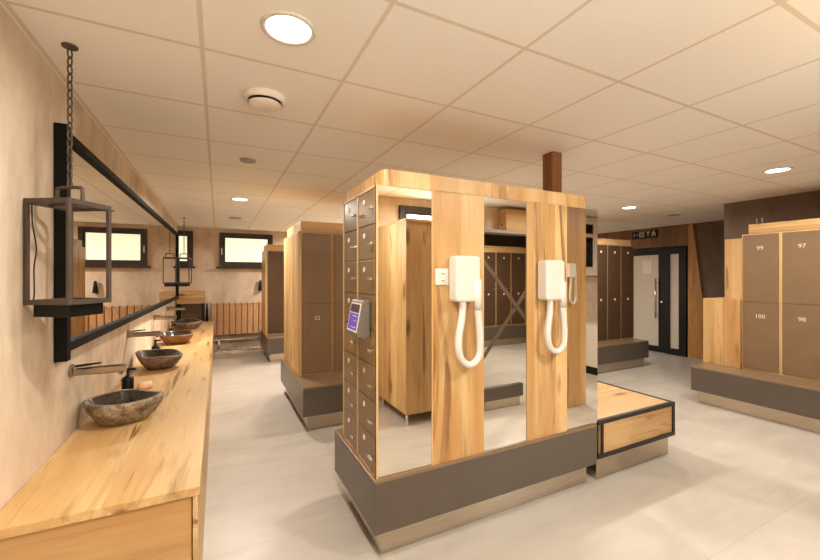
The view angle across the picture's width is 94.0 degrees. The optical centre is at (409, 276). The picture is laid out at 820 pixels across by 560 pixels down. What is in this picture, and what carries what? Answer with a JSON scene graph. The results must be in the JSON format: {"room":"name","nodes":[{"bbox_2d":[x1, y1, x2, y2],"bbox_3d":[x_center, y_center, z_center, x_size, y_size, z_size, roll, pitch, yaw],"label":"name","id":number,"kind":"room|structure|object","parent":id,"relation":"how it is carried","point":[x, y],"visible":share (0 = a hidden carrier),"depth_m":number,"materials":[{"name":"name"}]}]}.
{"room":"changing room","nodes":[
{"label":"changing room","id":0,"kind":"room"},
{"bbox_2d":[0,5,177,510],"bbox_3d":[-2.568,0.260,3.326,0.200,2.480,9.650,0,0,-27],"label":"wall","id":1,"kind":"structure","parent":0,"point":[41,406],"depth_m":1.62,"materials":[{"name":"paint"}]},
{"bbox_2d":[68,362,126,376],"bbox_3d":[-1.694,0.504,2.081,0.240,0.076,0.068,0,0,-27],"label":"faucet","id":2,"kind":"object","parent":1,"relation":"attached to","point":[80,370],"visible":1,"depth_m":2.06,"materials":[{"name":"silver metal"}]},
{"bbox_2d":[54,122,178,362],"bbox_3d":[-2.781,-0.163,4.105,0.116,1.145,5.065,0,0,-27],"label":"wall mirror","id":3,"kind":"object","parent":1,"relation":"attached to","point":[145,248],"visible":0.95,"depth_m":2.50,"materials":[{"name":"black mirror"}]},
{"bbox_2d":[127,329,160,337],"bbox_3d":[-2.341,0.504,3.367,0.240,0.076,0.068,0,0,-27],"label":"faucet","id":4,"kind":"object","parent":1,"relation":"attached to","point":[134,333],"visible":1,"depth_m":3.34,"materials":[{"name":"silver metal"}]},
{"bbox_2d":[153,314,176,319],"bbox_3d":[-3.010,0.504,4.699,0.240,0.076,0.068,0,0,-27],"label":"faucet","id":5,"kind":"object","parent":1,"relation":"attached to","point":[155,317],"visible":1,"depth_m":4.67,"materials":[{"name":"silver metal"}]},
{"bbox_2d":[167,306,184,310],"bbox_3d":[-3.639,0.504,5.949,0.240,0.076,0.068,0,0,-27],"label":"faucet","id":6,"kind":"object","parent":1,"relation":"attached to","point":[169,308],"visible":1,"depth_m":5.92,"materials":[{"name":"silver metal"}]},
{"bbox_2d":[178,227,287,349],"bbox_3d":[-0.693,0.260,9.558,8.750,2.480,0.200,0,0,-27],"label":"wall","id":7,"kind":"structure","parent":0,"point":[220,285],"depth_m":7.84,"materials":[{"name":"paint"}]},
{"bbox_2d":[178,230,194,267],"bbox_3d":[-4.501,-0.532,7.480,0.520,0.735,0.090,0,0,-27],"label":"window","id":8,"kind":"structure","parent":7,"relation":"in","point":[188,236],"depth_m":7.54,"materials":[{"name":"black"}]},
{"bbox_2d":[206,303,208,320],"bbox_3d":[-4.092,0.745,7.702,0.060,0.410,0.060,0,0,-27],"label":"shade","id":9,"kind":"object","parent":7,"relation":"attached to","point":[207,319],"visible":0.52,"depth_m":7.69,"materials":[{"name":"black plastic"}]},
{"bbox_2d":[216,232,272,268],"bbox_3d":[-3.433,-0.532,8.017,1.130,0.735,0.090,0,0,-27],"label":"window","id":10,"kind":"structure","parent":7,"relation":"in","point":[237,250],"depth_m":8.00,"materials":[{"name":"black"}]},
{"bbox_2d":[258,280,261,290],"bbox_3d":[-3.187,0.190,8.140,0.090,0.220,0.090,0,0,-27],"label":"shade","id":11,"kind":"object","parent":7,"relation":"attached to","point":[260,281],"visible":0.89,"depth_m":8.11,"materials":[{"name":"black plastic"}]},
{"bbox_2d":[0,0,819,233],"bbox_3d":[1.992,-1.030,3.996,8.950,0.100,12.550,0,0,-27],"label":"ceiling","id":12,"kind":"structure","parent":0,"point":[660,108],"depth_m":2.10,"materials":[{"name":"tile"}]},
{"bbox_2d":[23,42,111,316],"bbox_3d":[-1.446,-0.407,1.624,0.199,1.145,0.199,0,0,4],"label":"hanging lantern","id":13,"kind":"object","parent":12,"relation":"hanging from","point":[69,306],"visible":1,"depth_m":1.55,"materials":[{"name":"brown metal"}]},
{"bbox_2d":[176,218,191,286],"bbox_3d":[-3.776,-0.407,6.384,0.199,1.145,0.199,0,0,-19],"label":"hanging lantern","id":14,"kind":"object","parent":12,"relation":"hanging from","point":[179,284],"visible":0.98,"depth_m":6.33,"materials":[{"name":"brown metal"}]},
{"bbox_2d":[228,217,241,219],"bbox_3d":[-2.930,-0.971,6.395,0.200,0.019,0.200,0,0,-27],"label":"ceiling speaker","id":15,"kind":"object","parent":12,"relation":"attached to","point":[234,218],"visible":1,"depth_m":6.34,"materials":[{"name":"grey plastic"}]},
{"bbox_2d":[231,197,248,200],"bbox_3d":[-2.149,-0.976,4.829,0.210,0.008,0.210,0,0,-27],"label":"recessed light","id":16,"kind":"object","parent":12,"relation":"in","point":[233,198],"visible":1,"depth_m":4.84,"materials":[{"name":"white plastic"}]},
{"bbox_2d":[239,158,255,163],"bbox_3d":[-1.363,-0.971,3.213,0.130,0.019,0.130,0,0,-27],"label":"ceiling speaker","id":17,"kind":"object","parent":12,"relation":"attached to","point":[244,160],"visible":1,"depth_m":3.19,"materials":[{"name":"grey plastic"}]},
{"bbox_2d":[242,160,253,163],"bbox_3d":[-1.363,-0.964,3.213,0.098,0.005,0.098,0,0,-27],"label":"grille","id":18,"kind":"object","parent":17,"relation":"attached to","point":[244,161],"depth_m":3.19,"materials":[{"name":"grey plastic"}]},
{"bbox_2d":[242,87,286,111],"bbox_3d":[-0.792,-0.951,2.087,0.228,0.058,0.228,0,0,-27],"label":"ceiling vent","id":19,"kind":"object","parent":12,"relation":"in","point":[262,99],"visible":1,"depth_m":2.04,"materials":[{"name":"white plastic"}]},
{"bbox_2d":[260,10,315,45],"bbox_3d":[-0.480,-0.976,1.510,0.210,0.008,0.210,0,0,-27],"label":"recessed light","id":20,"kind":"object","parent":12,"relation":"in","point":[282,26],"visible":1,"depth_m":1.50,"materials":[{"name":"white plastic"}]},
{"bbox_2d":[265,16,310,42],"bbox_3d":[-0.480,-0.978,1.510,0.172,0.002,0.172,0,0,-27],"label":"diffuser","id":21,"kind":"object","parent":20,"relation":"attached to","point":[282,29],"depth_m":1.51,"materials":[{"name":"beige"}]},
{"bbox_2d":[621,206,636,208],"bbox_3d":[3.113,-0.976,5.428,0.210,0.008,0.210,0,0,-27],"label":"recessed light","id":22,"kind":"object","parent":12,"relation":"in","point":[628,207],"visible":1,"depth_m":5.41,"materials":[{"name":"white plastic"}]},
{"bbox_2d":[665,213,682,215],"bbox_3d":[4.145,-0.971,6.002,0.240,0.019,0.240,0,0,-27],"label":"ceiling speaker","id":23,"kind":"object","parent":12,"relation":"attached to","point":[670,214],"visible":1,"depth_m":5.94,"materials":[{"name":"grey plastic"}]},
{"bbox_2d":[762,167,793,173],"bbox_3d":[3.382,-0.976,3.514,0.210,0.008,0.210,0,0,-27],"label":"recessed light","id":24,"kind":"object","parent":12,"relation":"in","point":[780,169],"visible":1,"depth_m":3.52,"materials":[{"name":"white plastic"}]},
{"bbox_2d":[765,168,790,172],"bbox_3d":[3.382,-0.978,3.514,0.172,0.002,0.172,0,0,-27],"label":"diffuser","id":25,"kind":"object","parent":24,"relation":"attached to","point":[774,170],"depth_m":3.52,"materials":[{"name":"beige plastic"}]},
{"bbox_2d":[192,348,819,559],"bbox_3d":[1.992,1.550,3.996,8.950,0.100,12.550,0,0,-27],"label":"floor","id":26,"kind":"structure","parent":0,"point":[729,485],"depth_m":2.58,"materials":[{"name":"tile"}]},
{"bbox_2d":[0,321,213,559],"bbox_3d":[-2.552,1.170,4.226,0.634,0.660,6.355,0,0,-27],"label":"countertop","id":27,"kind":"structure","parent":26,"relation":"on","point":[126,491],"depth_m":1.55,"materials":[{"name":"brown wood"}]},
{"bbox_2d":[82,389,163,426],"bbox_3d":[-1.685,0.764,2.241,0.402,0.151,0.370,0,0,30],"label":"stone basin","id":28,"kind":"object","parent":27,"relation":"in","point":[125,406],"visible":1,"depth_m":2.16,"materials":[{"name":"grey stone"}]},
{"bbox_2d":[121,367,135,389],"bbox_3d":[-2.099,0.762,2.851,0.088,0.156,0.076,0,0,-27],"label":"soap bottle","id":29,"kind":"object","parent":27,"relation":"on","point":[127,382],"visible":0.87,"depth_m":2.83,"materials":[{"name":"black plastic"}]},
{"bbox_2d":[137,381,152,388],"bbox_3d":[-1.997,0.817,2.880,0.104,0.047,0.104,0,0,-27],"label":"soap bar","id":30,"kind":"object","parent":27,"relation":"on","point":[145,384],"visible":0.98,"depth_m":2.85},
{"bbox_2d":[151,339,160,348],"bbox_3d":[-2.741,0.762,4.128,0.088,0.156,0.076,0,0,-27],"label":"soap bottle","id":31,"kind":"object","parent":27,"relation":"on","point":[155,346],"visible":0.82,"depth_m":4.11,"materials":[{"name":"black plastic"}]},
{"bbox_2d":[135,349,182,369],"bbox_3d":[-2.319,0.763,3.542,0.432,0.153,0.346,0,0,43],"label":"stone basin","id":32,"kind":"object","parent":27,"relation":"in","point":[152,359],"visible":1,"depth_m":3.44,"materials":[{"name":"brown stone"}]},
{"bbox_2d":[159,330,193,343],"bbox_3d":[-2.942,0.768,4.811,0.383,0.144,0.392,0,0,-27],"label":"stone basin","id":33,"kind":"object","parent":27,"relation":"in","point":[176,336],"visible":0.96,"depth_m":4.72,"materials":[{"name":"brown stone"}]},
{"bbox_2d":[171,319,202,329],"bbox_3d":[-3.574,0.766,6.095,0.433,0.148,0.396,0,0,18],"label":"stone basin","id":34,"kind":"object","parent":27,"relation":"in","point":[183,324],"visible":0.99,"depth_m":6.01,"materials":[{"name":"brown stone"}]},
{"bbox_2d":[176,291,204,321],"bbox_3d":[-4.234,0.895,7.388,0.465,1.210,0.485,0,0,-27],"label":"console","id":35,"kind":"object","parent":26,"relation":"on","point":[193,302],"visible":0.61,"depth_m":7.36,"materials":[{"name":"brown wood"}]},
{"bbox_2d":[210,301,261,348],"bbox_3d":[-3.345,1.012,7.992,1.494,0.975,0.114,0,0,-27],"label":"radiator","id":36,"kind":"object","parent":26,"relation":"on","point":[230,318],"visible":0.62,"depth_m":7.85,"materials":[{"name":"brown wood"}]},
{"bbox_2d":[214,348,262,353],"bbox_3d":[-3.112,1.480,7.790,1.560,0.040,0.025,0,0,-27],"label":"edging","id":37,"kind":"object","parent":26,"relation":"on","point":[251,349],"visible":0.64,"depth_m":7.62,"materials":[{"name":"wood"}]},
{"bbox_2d":[216,346,262,350],"bbox_3d":[-3.202,1.479,7.927,1.457,0.050,0.232,0,0,-27],"label":"pebbles","id":38,"kind":"object","parent":26,"relation":"on","point":[254,346],"visible":0.29,"depth_m":7.78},
{"bbox_2d":[261,330,283,361],"bbox_3d":[-2.318,1.285,7.352,0.935,0.430,1.180,0,0,-27],"label":"bench","id":39,"kind":"object","parent":26,"relation":"on","point":[273,345],"visible":0.38,"depth_m":6.72,"materials":[{"name":"laminate"}]},
{"bbox_2d":[262,250,266,334],"bbox_3d":[-2.769,0.292,7.255,0.028,1.555,0.650,0,0,-27],"label":"end panel","id":40,"kind":"object","parent":39,"relation":"on","point":[264,253],"visible":1,"depth_m":7.08,"materials":[{"name":"brown wood"}]},
{"bbox_2d":[267,250,283,334],"bbox_3d":[-2.593,0.295,7.337,0.360,1.550,0.600,0,0,-27],"label":"locker","id":41,"kind":"object","parent":39,"relation":"on","point":[275,259],"visible":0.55,"depth_m":7.06,"materials":[{"name":"brown wood"}]},
{"bbox_2d":[263,244,283,250],"bbox_3d":[-2.444,-0.536,7.418,0.700,0.108,0.550,0,0,-27],"label":"crown molding","id":42,"kind":"structure","parent":41,"relation":"on","point":[268,246],"depth_m":7.09,"materials":[{"name":"brown wood"}]},
{"bbox_2d":[281,358,342,429],"bbox_3d":[-0.599,1.285,4.697,1.690,0.430,1.470,0,0,-27],"label":"bench","id":43,"kind":"object","parent":26,"relation":"on","point":[317,399],"visible":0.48,"depth_m":3.81,"materials":[{"name":"laminate"}]},
{"bbox_2d":[284,231,300,376],"bbox_3d":[-1.397,0.292,4.511,0.028,1.555,1.005,0,0,-27],"label":"end panel","id":44,"kind":"object","parent":43,"relation":"on","point":[292,244],"visible":1,"depth_m":4.38,"materials":[{"name":"brown wood"}]},
{"bbox_2d":[301,232,331,375],"bbox_3d":[-1.229,0.295,4.597,0.345,1.550,0.982,0,0,-27],"label":"locker","id":45,"kind":"object","parent":43,"relation":"on","point":[316,248],"visible":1,"depth_m":4.15,"materials":[{"name":"brown wood"}]},
{"bbox_2d":[288,221,342,236],"bbox_3d":[-0.772,-0.541,4.817,1.350,0.118,0.900,0,0,-27],"label":"crown molding","id":46,"kind":"structure","parent":45,"relation":"on","point":[303,226],"depth_m":4.22,"materials":[{"name":"brown wood"}]},
{"bbox_2d":[332,233,342,372],"bbox_3d":[-0.921,0.295,4.753,0.345,1.550,0.980,0,0,-27],"label":"locker","id":47,"kind":"object","parent":43,"relation":"on","point":[337,239],"visible":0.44,"depth_m":4.26,"materials":[{"name":"brown wood"}]},
{"bbox_2d":[335,424,596,554],"bbox_3d":[0.413,1.285,2.718,1.720,0.430,0.765,0,0,-27],"label":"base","id":48,"kind":"object","parent":26,"relation":"on","point":[397,511],"visible":0.71,"depth_m":2.30,"materials":[{"name":"laminate"}]},
{"bbox_2d":[343,184,378,479],"bbox_3d":[-0.148,0.290,2.362,0.412,1.560,0.598,0,0,-27],"label":"cabinet","id":49,"kind":"object","parent":48,"relation":"on","point":[360,212],"visible":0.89,"depth_m":2.23,"materials":[{"name":"brown wood"}]},
{"bbox_2d":[347,299,369,337],"bbox_3d":[-0.294,0.233,2.155,0.078,0.205,0.185,0,0,-27],"label":"terminal","id":50,"kind":"object","parent":49,"relation":"attached to","point":[358,326],"visible":1,"depth_m":2.09,"materials":[{"name":"grey plastic"}]},
{"bbox_2d":[347,169,596,478],"bbox_3d":[0.440,0.247,2.725,1.721,1.645,0.726,0,0,-27],"label":"partition","id":51,"kind":"object","parent":48,"relation":"on","point":[433,409],"visible":0.95,"depth_m":2.31,"materials":[{"name":"brown wood"}]},
{"bbox_2d":[435,269,447,284],"bbox_3d":[0.183,0.003,2.180,0.086,0.095,0.016,0,0,-27],"label":"wall socket","id":52,"kind":"object","parent":51,"relation":"attached to","point":[441,275],"visible":1,"depth_m":2.17,"materials":[{"name":"white plastic"}]},
{"bbox_2d":[449,256,483,367],"bbox_3d":[0.328,0.205,2.206,0.195,0.644,0.101,0,0,-27],"label":"hair dryer","id":53,"kind":"object","parent":51,"relation":"attached to","point":[465,283],"visible":1,"depth_m":2.17,"materials":[{"name":"white plastic"}]},
{"bbox_2d":[543,151,561,192],"bbox_3d":[1.136,-0.777,3.053,0.103,0.405,0.103,0,0,-27],"label":"wooden post","id":54,"kind":"object","parent":51,"relation":"on","point":[552,161],"visible":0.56,"depth_m":3.01,"materials":[{"name":"brown wood"}]},
{"bbox_2d":[538,260,567,354],"bbox_3d":[0.942,0.202,2.515,0.195,0.618,0.101,0,0,-27],"label":"hair dryer","id":55,"kind":"object","parent":51,"relation":"attached to","point":[551,273],"visible":1,"depth_m":2.48,"materials":[{"name":"white plastic"}]},
{"bbox_2d":[597,338,648,373],"bbox_3d":[2.731,1.285,6.422,2.250,0.430,1.180,0,0,-27],"label":"bench","id":56,"kind":"object","parent":26,"relation":"on","point":[613,355],"visible":0.3,"depth_m":6.12,"materials":[{"name":"laminate"}]},
{"bbox_2d":[597,244,606,341],"bbox_3d":[3.015,0.270,6.473,0.345,1.600,0.504,0,0,-27],"label":"locker","id":57,"kind":"object","parent":56,"relation":"on","point":[601,248],"visible":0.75,"depth_m":6.27,"materials":[{"name":"brown wood"}]},
{"bbox_2d":[607,245,620,340],"bbox_3d":[3.324,0.270,6.628,0.345,1.600,0.504,0,0,-27],"label":"locker","id":58,"kind":"object","parent":56,"relation":"on","point":[613,251],"visible":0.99,"depth_m":6.39,"materials":[{"name":"brown wood"}]},
{"bbox_2d":[620,245,633,338],"bbox_3d":[3.632,0.270,6.783,0.345,1.600,0.504,0,0,-27],"label":"locker","id":59,"kind":"object","parent":56,"relation":"on","point":[627,252],"visible":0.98,"depth_m":6.56,"materials":[{"name":"brown wood"}]},
{"bbox_3d":[2.707,0.270,6.318,0.345,1.600,0.504,0,0,-27],"label":"locker","id":60,"kind":"object","parent":56,"relation":"on","visible":0},
{"bbox_2d":[597,238,630,245],"bbox_3d":[3.151,-0.581,6.543,1.310,0.098,0.460,0,0,-27],"label":"crown molding","id":61,"kind":"structure","parent":60,"relation":"on","point":[599,240],"depth_m":6.42,"materials":[{"name":"brown wood"}]},
{"bbox_2d":[586,381,674,478],"bbox_3d":[1.640,1.278,3.327,0.960,0.445,0.730,0,0,-27],"label":"bench","id":62,"kind":"object","parent":26,"relation":"on","point":[634,428],"visible":0.57,"depth_m":3.04,"materials":[{"name":"brown wood"}]},
{"bbox_2d":[691,363,819,433],"bbox_3d":[4.282,1.285,3.905,1.020,0.430,2.030,0,0,-27],"label":"bench","id":63,"kind":"object","parent":26,"relation":"on","point":[785,400],"visible":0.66,"depth_m":4.03,"materials":[{"name":"laminate"}]},
{"bbox_2d":[703,297,740,367],"bbox_3d":[3.942,0.667,4.704,0.430,0.805,0.378,0,0,-27],"label":"end panel","id":64,"kind":"object","parent":63,"relation":"on","point":[721,316],"visible":0.93,"depth_m":4.59,"materials":[{"name":"brown wood"}]},
{"bbox_2d":[725,238,741,367],"bbox_3d":[4.026,0.312,4.625,0.450,1.515,0.165,0,0,-27],"label":"end panel","id":65,"kind":"object","parent":63,"relation":"on","point":[733,247],"visible":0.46,"depth_m":4.51,"materials":[{"name":"brown wood"}]},
{"bbox_2d":[742,232,780,374],"bbox_3d":[4.191,0.292,4.418,0.602,1.555,0.345,0,0,-27],"label":"locker","id":66,"kind":"object","parent":63,"relation":"on","point":[761,252],"visible":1,"depth_m":4.26,"materials":[{"name":"brown wood"}]},
{"bbox_2d":[781,229,819,381],"bbox_3d":[4.346,0.292,4.109,0.602,1.555,0.345,0,0,-27],"label":"locker","id":67,"kind":"object","parent":63,"relation":"on","point":[800,249],"visible":1,"depth_m":3.98,"materials":[{"name":"brown wood"}]},
{"bbox_2d":[642,220,723,297],"bbox_3d":[4.530,0.260,8.687,0.200,2.480,6.050,0,0,-27],"label":"wall","id":68,"kind":"structure","parent":0,"point":[709,235],"depth_m":6.80,"materials":[{"name":"paint"}]},
{"bbox_2d":[597,224,687,248],"bbox_3d":[4.122,-0.780,9.220,0.050,0.400,4.730,0,0,-27],"label":"cladding","id":69,"kind":"object","parent":68,"relation":"attached to","point":[674,235],"visible":0.36,"depth_m":7.55,"materials":[{"name":"brown wood"}]},
{"bbox_2d":[632,230,657,239],"bbox_3d":[4.793,-0.853,7.806,0.022,0.155,0.520,0,0,-27],"label":"sign","id":70,"kind":"object","parent":69,"relation":"attached to","point":[651,233],"visible":1,"depth_m":7.79,"materials":[{"name":"black plastic"}]},
{"bbox_2d":[633,246,687,356],"bbox_3d":[4.856,0.465,7.670,0.130,2.070,1.260,0,0,-27],"label":"door","id":71,"kind":"structure","parent":68,"relation":"in","point":[661,296],"depth_m":7.48,"materials":[{"name":"black plastic"}]},
{"bbox_2d":[642,260,651,273],"bbox_3d":[4.831,-0.195,7.780,0.007,0.270,0.200,0,0,-27],"label":"paper notice","id":72,"kind":"object","parent":71,"relation":"attached to","point":[646,264],"visible":1,"depth_m":7.78,"materials":[{"name":"white paper"}]},
{"bbox_2d":[688,223,703,359],"bbox_3d":[5.274,0.260,6.929,0.050,2.480,0.400,0,0,-27],"label":"cladding","id":73,"kind":"object","parent":68,"relation":"attached to","point":[695,288],"visible":0.8,"depth_m":7.00,"materials":[{"name":"brown wood"}]},
{"bbox_2d":[724,190,819,296],"bbox_3d":[5.090,0.260,3.679,0.200,2.480,3.400,0,0,-27],"label":"wall","id":74,"kind":"structure","parent":0,"point":[738,216],"depth_m":4.75,"materials":[{"name":"paint"}]},
{"bbox_2d":[749,218,819,233],"bbox_3d":[4.379,-0.541,4.091,0.600,0.108,0.975,0,0,-27],"label":"crown molding","id":75,"kind":"structure","parent":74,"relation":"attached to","point":[805,224],"depth_m":4.11,"materials":[{"name":"brown wood"}]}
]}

